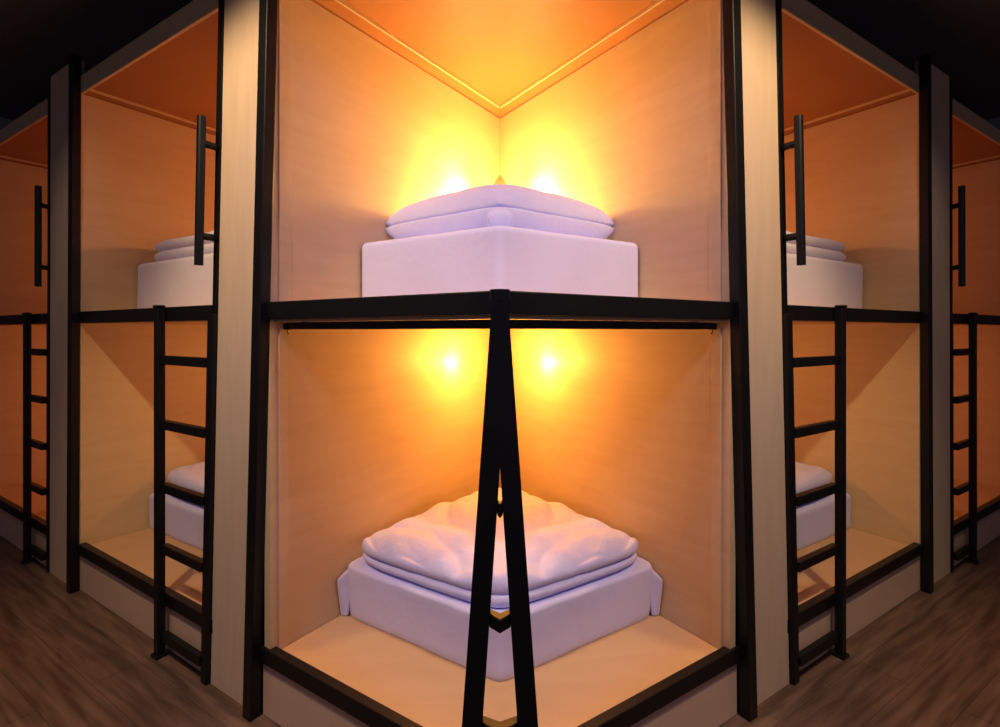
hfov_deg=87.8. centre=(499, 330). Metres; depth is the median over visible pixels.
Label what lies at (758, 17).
pillar
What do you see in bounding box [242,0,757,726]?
pod
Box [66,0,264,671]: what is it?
pod
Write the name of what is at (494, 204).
duvet
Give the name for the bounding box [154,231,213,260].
duvet
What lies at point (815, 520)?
mattress
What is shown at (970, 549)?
ladder
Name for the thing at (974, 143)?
pod
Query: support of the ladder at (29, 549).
on the floor
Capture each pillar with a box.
[50,60,84,586]
[211,0,258,705]
[741,0,788,705]
[915,60,949,586]
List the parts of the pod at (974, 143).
post, ceiling panel, ceiling moulding, rail, kick panel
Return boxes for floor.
[0,535,999,726]
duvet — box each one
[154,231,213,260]
[167,461,204,506]
[362,488,637,607]
[386,184,613,238]
[786,231,845,260]
[795,461,832,506]
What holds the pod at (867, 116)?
on the floor
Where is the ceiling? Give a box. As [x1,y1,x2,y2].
[0,0,999,119]
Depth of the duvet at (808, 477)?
2.61 m
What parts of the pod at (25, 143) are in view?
rail, kick panel, ceiling moulding, ceiling panel, post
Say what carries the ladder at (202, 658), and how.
attached to the pod at (132, 116)
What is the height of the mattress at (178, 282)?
0.263 m
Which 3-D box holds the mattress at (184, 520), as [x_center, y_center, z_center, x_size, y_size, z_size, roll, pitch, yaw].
[-1.016,0.938,2.951,1.128,0.185,1.295,0,0,33]
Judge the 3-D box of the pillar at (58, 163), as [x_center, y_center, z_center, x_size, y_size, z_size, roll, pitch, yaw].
[-2.163,-0.031,2.596,0.342,2.548,0.036,0,0,33]
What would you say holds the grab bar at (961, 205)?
attached to the pod at (974, 143)
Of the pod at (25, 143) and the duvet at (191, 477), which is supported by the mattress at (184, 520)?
the duvet at (191, 477)
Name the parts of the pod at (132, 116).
post, kick panel, rail, ceiling moulding, ceiling panel, post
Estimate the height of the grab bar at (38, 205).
0.500 m
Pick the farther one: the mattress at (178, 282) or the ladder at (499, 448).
the mattress at (178, 282)
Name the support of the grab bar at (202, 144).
attached to the pod at (132, 116)
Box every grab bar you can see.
[34,185,50,286]
[194,115,219,265]
[780,115,805,265]
[949,185,965,286]
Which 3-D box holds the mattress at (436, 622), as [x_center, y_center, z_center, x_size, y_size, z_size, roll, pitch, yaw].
[-0.091,0.938,2.005,0.970,0.184,0.991,0,0,-34]
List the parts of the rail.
rod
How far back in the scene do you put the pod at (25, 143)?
3.47 m
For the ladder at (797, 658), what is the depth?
1.88 m
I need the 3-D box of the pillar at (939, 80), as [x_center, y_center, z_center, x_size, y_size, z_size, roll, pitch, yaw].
[2.163,-0.031,2.596,0.342,2.548,0.036,0,0,-33]
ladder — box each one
[20,312,49,572]
[151,305,217,685]
[462,289,537,726]
[782,305,848,685]
[950,312,979,572]
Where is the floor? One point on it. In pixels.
(933, 659)
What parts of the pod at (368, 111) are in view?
post, kick panel, rail, ceiling moulding, ceiling panel, ceiling moulding, rail, kick panel, post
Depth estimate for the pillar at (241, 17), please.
1.75 m
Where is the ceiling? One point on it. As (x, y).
(961, 38)
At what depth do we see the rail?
1.42 m
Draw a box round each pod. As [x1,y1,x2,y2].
[0,77,50,565]
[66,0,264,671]
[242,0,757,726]
[735,0,933,671]
[949,77,999,565]
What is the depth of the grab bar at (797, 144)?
1.75 m
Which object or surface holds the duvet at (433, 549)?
on the mattress at (436, 622)
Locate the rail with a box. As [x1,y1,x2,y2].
[283,319,716,333]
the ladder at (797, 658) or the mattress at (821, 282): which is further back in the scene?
the mattress at (821, 282)
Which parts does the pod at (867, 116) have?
post, ceiling panel, ceiling moulding, rail, kick panel, post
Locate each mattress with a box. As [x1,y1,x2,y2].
[137,253,212,308]
[149,493,203,550]
[337,556,662,681]
[362,226,637,296]
[787,253,862,308]
[796,493,850,550]
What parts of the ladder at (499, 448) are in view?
rail, rail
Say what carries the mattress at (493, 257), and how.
on the pod at (368, 111)
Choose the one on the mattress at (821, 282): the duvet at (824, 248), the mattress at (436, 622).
the duvet at (824, 248)

